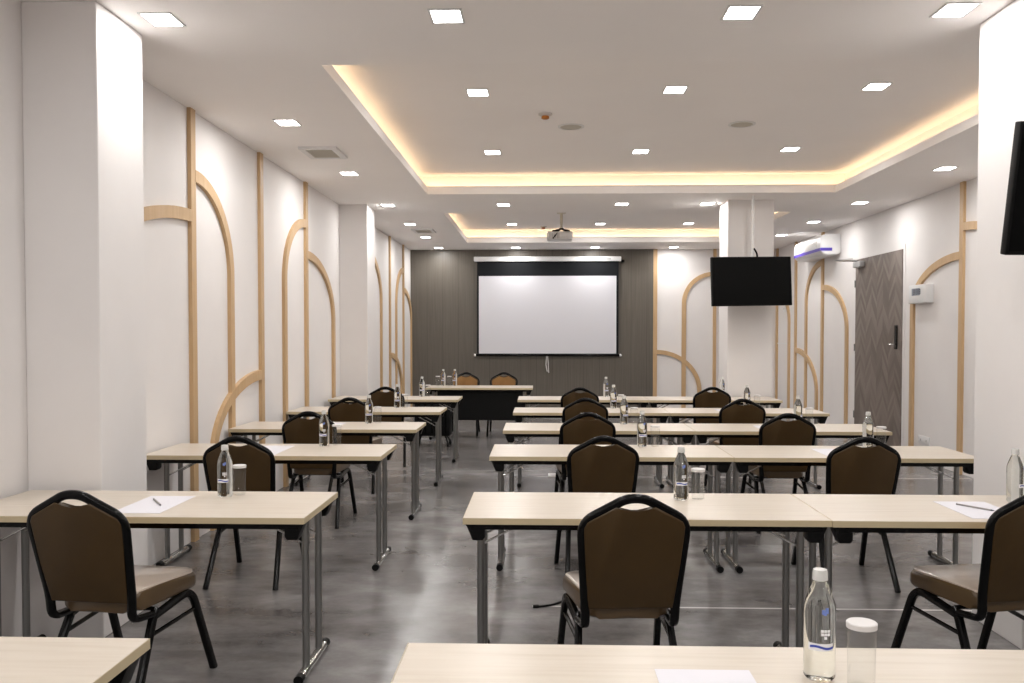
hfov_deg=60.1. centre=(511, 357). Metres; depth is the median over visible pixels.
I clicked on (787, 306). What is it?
trim
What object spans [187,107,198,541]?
trim
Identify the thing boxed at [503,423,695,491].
folding table
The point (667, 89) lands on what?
diffuser
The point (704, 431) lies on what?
folding table
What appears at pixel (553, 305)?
projection screen
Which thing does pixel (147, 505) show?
paper sheet
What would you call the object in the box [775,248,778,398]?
trim
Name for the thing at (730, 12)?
diffuser
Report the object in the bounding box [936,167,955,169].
diffuser
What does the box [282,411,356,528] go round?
banquet chair
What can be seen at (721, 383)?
water bottle
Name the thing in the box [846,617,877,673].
drinking glass
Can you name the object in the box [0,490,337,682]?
folding table
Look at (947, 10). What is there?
diffuser
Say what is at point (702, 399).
banquet chair
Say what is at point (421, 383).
water bottle
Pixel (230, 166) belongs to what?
wall
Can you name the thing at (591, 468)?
banquet chair
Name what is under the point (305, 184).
trim
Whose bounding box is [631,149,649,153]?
recessed light
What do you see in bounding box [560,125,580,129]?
speaker grille
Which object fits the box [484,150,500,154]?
recessed light
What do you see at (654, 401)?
folding table
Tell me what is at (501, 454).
folding table
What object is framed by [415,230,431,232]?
grille
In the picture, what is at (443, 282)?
panelling
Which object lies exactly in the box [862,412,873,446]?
water bottle
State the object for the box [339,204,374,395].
column
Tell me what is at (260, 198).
trim
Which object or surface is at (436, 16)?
diffuser
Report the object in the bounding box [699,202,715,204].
recessed light
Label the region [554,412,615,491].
banquet chair
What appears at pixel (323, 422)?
water bottle
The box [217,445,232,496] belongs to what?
water bottle
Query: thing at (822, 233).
trim
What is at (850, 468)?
banquet chair
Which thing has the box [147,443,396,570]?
folding table
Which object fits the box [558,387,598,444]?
banquet chair
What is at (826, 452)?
paper sheet
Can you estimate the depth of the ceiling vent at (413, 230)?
13.73 m
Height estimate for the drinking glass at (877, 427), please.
0.138 m
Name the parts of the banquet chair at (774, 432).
leg, leg, seat, frame, backrest, leg, leg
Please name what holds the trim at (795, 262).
attached to the wall at (928, 225)
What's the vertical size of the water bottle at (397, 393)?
0.240 m
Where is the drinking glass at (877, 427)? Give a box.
[876,426,886,428]
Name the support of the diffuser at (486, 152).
attached to the recessed light at (486, 152)
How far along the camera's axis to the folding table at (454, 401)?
10.32 m
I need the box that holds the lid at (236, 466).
[233,464,245,468]
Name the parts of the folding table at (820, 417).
leg, leg, frame, leg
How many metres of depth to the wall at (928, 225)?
10.56 m
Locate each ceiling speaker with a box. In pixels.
[558,123,583,129]
[728,121,755,127]
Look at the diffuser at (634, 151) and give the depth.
8.93 m
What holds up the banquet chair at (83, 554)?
on the floor
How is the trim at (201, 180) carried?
attached to the wall at (230, 166)
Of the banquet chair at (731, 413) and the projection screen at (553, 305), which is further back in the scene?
the projection screen at (553, 305)
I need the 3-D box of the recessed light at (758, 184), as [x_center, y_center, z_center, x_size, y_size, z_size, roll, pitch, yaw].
[1.267,-1.903,7.673,4.803,0.022,5.072,0,2,2]
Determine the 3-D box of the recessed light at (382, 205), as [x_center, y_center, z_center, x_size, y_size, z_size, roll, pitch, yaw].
[-1.548,-1.900,11.050,0.170,0.006,0.196,0,2,2]
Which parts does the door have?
closer arm, handle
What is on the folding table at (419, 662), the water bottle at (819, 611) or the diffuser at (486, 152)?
the water bottle at (819, 611)
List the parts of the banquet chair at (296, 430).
leg, leg, backrest, frame, seat, leg, leg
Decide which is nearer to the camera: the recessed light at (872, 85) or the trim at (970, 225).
the recessed light at (872, 85)
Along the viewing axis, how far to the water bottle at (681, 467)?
4.00 m
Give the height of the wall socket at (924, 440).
0.100 m
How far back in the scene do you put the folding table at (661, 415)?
8.60 m
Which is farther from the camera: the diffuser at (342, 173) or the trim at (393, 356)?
the trim at (393, 356)
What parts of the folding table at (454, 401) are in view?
frame, leg, leg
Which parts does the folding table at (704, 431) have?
leg, leg, frame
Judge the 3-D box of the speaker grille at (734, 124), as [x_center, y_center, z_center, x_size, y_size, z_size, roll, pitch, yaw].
[2.018,-2.044,7.775,0.190,0.010,0.190,0,2,2]
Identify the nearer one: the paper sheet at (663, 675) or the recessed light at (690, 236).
the paper sheet at (663, 675)
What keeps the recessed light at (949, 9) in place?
in the ceiling
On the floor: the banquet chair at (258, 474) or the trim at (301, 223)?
the banquet chair at (258, 474)
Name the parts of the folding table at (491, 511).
leg, leg, frame, leg, leg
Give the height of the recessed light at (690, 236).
0.022 m
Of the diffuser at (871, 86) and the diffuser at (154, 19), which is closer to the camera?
the diffuser at (154, 19)
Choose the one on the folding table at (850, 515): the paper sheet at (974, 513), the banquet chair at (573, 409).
the paper sheet at (974, 513)
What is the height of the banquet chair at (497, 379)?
0.916 m
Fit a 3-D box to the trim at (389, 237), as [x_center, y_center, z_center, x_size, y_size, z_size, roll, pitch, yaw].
[-2.014,-0.449,14.638,0.028,3.100,0.085,0,2,2]
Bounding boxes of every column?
[21,1,147,637]
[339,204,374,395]
[719,200,773,421]
[972,0,1023,649]
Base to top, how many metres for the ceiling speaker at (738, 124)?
0.010 m
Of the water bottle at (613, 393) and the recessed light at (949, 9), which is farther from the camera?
the water bottle at (613, 393)
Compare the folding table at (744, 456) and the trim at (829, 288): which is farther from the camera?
the trim at (829, 288)
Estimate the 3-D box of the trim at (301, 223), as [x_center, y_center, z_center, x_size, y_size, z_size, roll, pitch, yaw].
[-2.201,-0.097,9.009,0.030,2.700,0.820,0,2,2]
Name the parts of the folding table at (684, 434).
leg, frame, leg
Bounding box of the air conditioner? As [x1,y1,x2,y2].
[794,234,840,262]
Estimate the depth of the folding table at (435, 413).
8.76 m
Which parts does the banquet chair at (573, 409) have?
frame, backrest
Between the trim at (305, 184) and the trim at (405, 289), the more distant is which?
the trim at (405, 289)
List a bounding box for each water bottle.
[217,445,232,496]
[319,410,328,445]
[365,395,372,423]
[394,384,400,407]
[419,377,424,396]
[441,369,445,385]
[452,369,456,385]
[603,377,608,396]
[610,385,616,408]
[620,395,627,423]
[637,411,646,446]
[673,447,688,500]
[719,377,724,390]
[743,385,749,405]
[794,396,801,419]
[803,567,835,681]
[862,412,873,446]
[1006,448,1023,501]
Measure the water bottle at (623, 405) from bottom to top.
0.240 m
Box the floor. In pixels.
[105,417,1021,682]
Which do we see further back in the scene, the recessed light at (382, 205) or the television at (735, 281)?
the recessed light at (382, 205)
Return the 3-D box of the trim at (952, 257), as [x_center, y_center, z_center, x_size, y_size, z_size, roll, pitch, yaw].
[4.793,0.039,10.076,0.030,2.370,1.250,0,2,2]
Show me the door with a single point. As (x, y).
(879, 282)
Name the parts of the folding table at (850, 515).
leg, leg, frame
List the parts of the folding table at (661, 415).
leg, frame, leg, leg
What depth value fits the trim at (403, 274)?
16.03 m
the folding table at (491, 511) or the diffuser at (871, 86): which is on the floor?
the folding table at (491, 511)
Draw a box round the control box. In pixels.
[909,284,933,303]
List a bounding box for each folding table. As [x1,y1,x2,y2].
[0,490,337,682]
[0,637,149,682]
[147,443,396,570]
[228,421,425,519]
[286,407,446,486]
[328,396,462,462]
[391,643,1023,682]
[425,385,532,439]
[463,492,831,646]
[489,444,733,572]
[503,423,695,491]
[513,407,669,487]
[518,396,648,443]
[644,396,782,444]
[663,408,829,488]
[684,423,891,492]
[715,445,973,573]
[791,494,1008,592]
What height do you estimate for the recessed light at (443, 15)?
0.006 m
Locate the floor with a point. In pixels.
(424, 590)
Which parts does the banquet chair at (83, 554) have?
leg, backrest, frame, leg, seat, leg, seat, leg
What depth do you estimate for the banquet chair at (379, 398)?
9.89 m
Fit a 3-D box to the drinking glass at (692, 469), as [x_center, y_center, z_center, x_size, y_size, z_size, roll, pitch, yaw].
[0.851,0.577,4.051,0.064,0.138,0.064,0,2,2]
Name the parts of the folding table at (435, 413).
frame, leg, leg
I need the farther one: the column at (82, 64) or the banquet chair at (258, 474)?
the banquet chair at (258, 474)
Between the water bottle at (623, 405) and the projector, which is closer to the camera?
the water bottle at (623, 405)
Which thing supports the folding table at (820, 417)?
on the floor
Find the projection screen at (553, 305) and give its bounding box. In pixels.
[474,256,624,372]
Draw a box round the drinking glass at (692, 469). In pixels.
[691,468,704,485]
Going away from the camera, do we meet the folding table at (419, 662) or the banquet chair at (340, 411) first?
the folding table at (419, 662)
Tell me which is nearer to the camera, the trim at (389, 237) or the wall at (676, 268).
the trim at (389, 237)
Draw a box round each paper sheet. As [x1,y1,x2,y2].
[118,496,195,512]
[265,446,292,454]
[655,669,756,682]
[812,449,832,455]
[933,501,998,518]
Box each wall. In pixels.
[0,0,410,636]
[657,249,775,407]
[778,177,977,477]
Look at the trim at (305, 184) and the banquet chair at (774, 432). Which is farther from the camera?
the trim at (305, 184)
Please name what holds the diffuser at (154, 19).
attached to the recessed light at (156, 19)
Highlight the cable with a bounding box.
[533,601,560,607]
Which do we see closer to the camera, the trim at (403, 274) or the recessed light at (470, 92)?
the recessed light at (470, 92)
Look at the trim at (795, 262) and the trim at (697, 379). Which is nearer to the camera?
the trim at (795, 262)
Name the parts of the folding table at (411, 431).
frame, leg, leg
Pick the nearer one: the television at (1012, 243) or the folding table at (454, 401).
the television at (1012, 243)
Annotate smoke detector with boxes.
[538,112,551,119]
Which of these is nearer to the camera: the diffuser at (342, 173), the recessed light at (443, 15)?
the recessed light at (443, 15)
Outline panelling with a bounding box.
[410,249,652,407]
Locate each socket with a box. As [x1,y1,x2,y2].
[548,473,555,476]
[918,435,929,445]
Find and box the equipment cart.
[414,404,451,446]
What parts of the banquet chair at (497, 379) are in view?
leg, backrest, frame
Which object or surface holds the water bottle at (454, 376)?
on the folding table at (478, 402)
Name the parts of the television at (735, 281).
casing, screen panel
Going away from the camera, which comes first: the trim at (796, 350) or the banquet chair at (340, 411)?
the banquet chair at (340, 411)
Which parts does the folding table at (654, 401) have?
leg, leg, frame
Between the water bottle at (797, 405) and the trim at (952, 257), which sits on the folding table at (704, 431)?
the water bottle at (797, 405)
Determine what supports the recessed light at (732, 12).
in the ceiling
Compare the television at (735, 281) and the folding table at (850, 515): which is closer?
the folding table at (850, 515)
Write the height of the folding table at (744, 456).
0.739 m
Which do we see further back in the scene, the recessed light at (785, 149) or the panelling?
the panelling
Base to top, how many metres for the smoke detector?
0.048 m
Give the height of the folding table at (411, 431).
0.739 m
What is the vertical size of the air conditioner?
0.324 m
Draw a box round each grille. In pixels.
[307,150,338,157]
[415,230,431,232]
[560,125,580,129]
[731,122,752,126]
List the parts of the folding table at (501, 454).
leg, leg, frame, leg, leg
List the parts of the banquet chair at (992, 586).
leg, seat, leg, seat, leg, frame, backrest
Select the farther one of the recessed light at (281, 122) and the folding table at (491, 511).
the recessed light at (281, 122)
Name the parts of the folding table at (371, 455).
leg, leg, frame, leg, leg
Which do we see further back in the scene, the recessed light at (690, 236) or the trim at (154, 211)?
the recessed light at (690, 236)
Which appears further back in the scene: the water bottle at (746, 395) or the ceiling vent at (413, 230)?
the ceiling vent at (413, 230)
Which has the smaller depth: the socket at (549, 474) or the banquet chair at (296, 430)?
the banquet chair at (296, 430)
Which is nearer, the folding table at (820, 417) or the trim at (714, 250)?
the folding table at (820, 417)
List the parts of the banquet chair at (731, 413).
leg, seat, frame, backrest, leg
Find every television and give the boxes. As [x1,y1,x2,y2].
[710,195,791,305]
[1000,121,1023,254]
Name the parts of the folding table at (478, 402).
frame, modesty panel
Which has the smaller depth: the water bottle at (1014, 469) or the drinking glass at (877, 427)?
the water bottle at (1014, 469)
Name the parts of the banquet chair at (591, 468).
leg, leg, backrest, frame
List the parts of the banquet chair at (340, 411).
leg, backrest, frame, leg, seat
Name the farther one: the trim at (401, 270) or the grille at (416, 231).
the trim at (401, 270)
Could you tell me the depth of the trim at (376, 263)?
13.80 m
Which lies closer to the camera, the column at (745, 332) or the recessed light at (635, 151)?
the recessed light at (635, 151)
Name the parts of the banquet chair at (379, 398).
backrest, frame, leg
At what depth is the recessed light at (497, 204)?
10.98 m
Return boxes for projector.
[547,213,572,241]
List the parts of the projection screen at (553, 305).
pull cord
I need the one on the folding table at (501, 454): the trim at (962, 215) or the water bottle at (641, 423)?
the water bottle at (641, 423)
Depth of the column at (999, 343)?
4.39 m
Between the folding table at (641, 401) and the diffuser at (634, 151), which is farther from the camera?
the folding table at (641, 401)
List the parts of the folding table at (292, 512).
leg, leg, frame, leg, leg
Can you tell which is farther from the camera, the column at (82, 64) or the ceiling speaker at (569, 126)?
the ceiling speaker at (569, 126)
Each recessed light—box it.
[137,12,185,26]
[272,119,301,125]
[339,171,359,175]
[380,204,395,206]
[427,8,464,23]
[427,184,836,186]
[466,89,489,96]
[467,236,719,237]
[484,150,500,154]
[496,203,509,205]
[614,203,628,205]
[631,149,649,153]
[662,86,687,93]
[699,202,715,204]
[720,5,762,19]
[779,147,801,151]
[851,201,869,203]
[860,82,892,90]
[929,2,981,17]
[932,166,958,170]
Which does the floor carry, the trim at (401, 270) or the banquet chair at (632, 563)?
the banquet chair at (632, 563)
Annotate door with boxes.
[835,244,905,445]
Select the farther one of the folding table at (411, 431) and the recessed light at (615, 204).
the recessed light at (615, 204)
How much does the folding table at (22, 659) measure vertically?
0.739 m
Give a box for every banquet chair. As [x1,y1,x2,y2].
[27,490,217,682]
[203,436,301,589]
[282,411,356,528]
[328,397,381,493]
[366,387,410,466]
[452,372,479,435]
[486,372,517,435]
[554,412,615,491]
[554,436,639,573]
[557,494,690,645]
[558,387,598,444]
[559,398,607,491]
[685,387,731,467]
[703,399,765,493]
[740,413,815,532]
[791,437,900,592]
[891,495,1023,649]
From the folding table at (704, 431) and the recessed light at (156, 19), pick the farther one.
the folding table at (704, 431)
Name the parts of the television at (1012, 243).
screen panel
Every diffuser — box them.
[141,14,180,25]
[275,120,298,125]
[340,172,356,174]
[430,10,461,22]
[468,90,487,95]
[485,151,499,153]
[633,150,648,152]
[664,87,685,92]
[724,7,759,18]
[782,148,798,150]
[863,83,890,89]
[933,4,977,16]
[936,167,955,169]
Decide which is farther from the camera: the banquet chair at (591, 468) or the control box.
the control box
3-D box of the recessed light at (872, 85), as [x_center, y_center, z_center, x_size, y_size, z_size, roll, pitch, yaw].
[2.709,-2.014,6.582,0.170,0.006,0.196,0,2,2]
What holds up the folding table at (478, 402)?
on the floor
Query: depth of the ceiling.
6.86 m
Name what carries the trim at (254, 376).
attached to the wall at (230, 166)
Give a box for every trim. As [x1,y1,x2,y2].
[144,205,192,221]
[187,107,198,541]
[195,170,235,443]
[210,370,263,530]
[257,152,264,443]
[282,219,306,486]
[303,182,308,418]
[308,251,335,397]
[375,258,382,391]
[388,236,391,391]
[391,353,402,393]
[395,268,403,387]
[402,245,404,395]
[404,288,411,406]
[653,249,657,395]
[656,350,701,392]
[681,272,709,407]
[712,249,716,392]
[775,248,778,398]
[785,305,790,407]
[793,242,797,407]
[794,348,817,409]
[804,260,820,419]
[819,232,824,423]
[822,285,848,423]
[908,251,959,445]
[956,181,965,473]
[961,221,976,230]
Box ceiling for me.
[19,0,1013,249]
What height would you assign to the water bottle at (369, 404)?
0.240 m
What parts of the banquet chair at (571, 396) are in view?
frame, backrest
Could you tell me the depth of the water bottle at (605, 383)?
10.56 m
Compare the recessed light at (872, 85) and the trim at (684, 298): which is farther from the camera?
the trim at (684, 298)
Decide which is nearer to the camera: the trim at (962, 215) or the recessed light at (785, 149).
the recessed light at (785, 149)
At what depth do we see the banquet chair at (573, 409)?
8.14 m
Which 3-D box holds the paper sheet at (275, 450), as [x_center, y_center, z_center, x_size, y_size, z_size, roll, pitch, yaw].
[-1.578,0.601,5.749,0.215,0.001,0.450,0,2,2]
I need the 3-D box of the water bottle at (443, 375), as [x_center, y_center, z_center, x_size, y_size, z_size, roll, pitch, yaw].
[-0.999,0.288,12.872,0.068,0.240,0.070,1,2,20]
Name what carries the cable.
on the floor
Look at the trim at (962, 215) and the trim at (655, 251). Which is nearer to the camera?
the trim at (962, 215)
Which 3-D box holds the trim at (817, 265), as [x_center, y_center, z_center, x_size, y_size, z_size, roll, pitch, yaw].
[4.942,-0.229,14.548,0.030,2.665,0.870,0,2,2]
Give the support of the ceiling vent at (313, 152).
in the ceiling
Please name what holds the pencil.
on the paper sheet at (974, 513)
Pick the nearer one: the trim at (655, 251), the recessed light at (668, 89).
the recessed light at (668, 89)
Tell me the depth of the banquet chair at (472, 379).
13.50 m
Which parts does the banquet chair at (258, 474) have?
leg, leg, backrest, frame, leg, leg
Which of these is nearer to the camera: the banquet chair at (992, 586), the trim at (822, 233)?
the banquet chair at (992, 586)
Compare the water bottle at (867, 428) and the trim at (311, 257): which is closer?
the water bottle at (867, 428)
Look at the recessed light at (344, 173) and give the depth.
8.85 m
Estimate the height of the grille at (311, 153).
0.017 m
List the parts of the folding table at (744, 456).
leg, leg, frame, leg, leg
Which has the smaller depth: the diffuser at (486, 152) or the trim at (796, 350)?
the diffuser at (486, 152)
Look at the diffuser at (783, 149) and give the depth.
8.83 m
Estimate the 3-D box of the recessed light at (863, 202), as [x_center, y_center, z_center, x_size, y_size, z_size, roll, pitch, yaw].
[4.265,-1.894,10.857,0.170,0.006,0.196,0,2,2]
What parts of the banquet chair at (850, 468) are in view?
leg, leg, leg, frame, backrest, leg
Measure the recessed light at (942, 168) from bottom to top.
0.006 m
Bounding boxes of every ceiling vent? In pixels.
[298,146,347,158]
[411,229,435,232]
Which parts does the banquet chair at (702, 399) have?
backrest, frame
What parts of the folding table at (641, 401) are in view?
frame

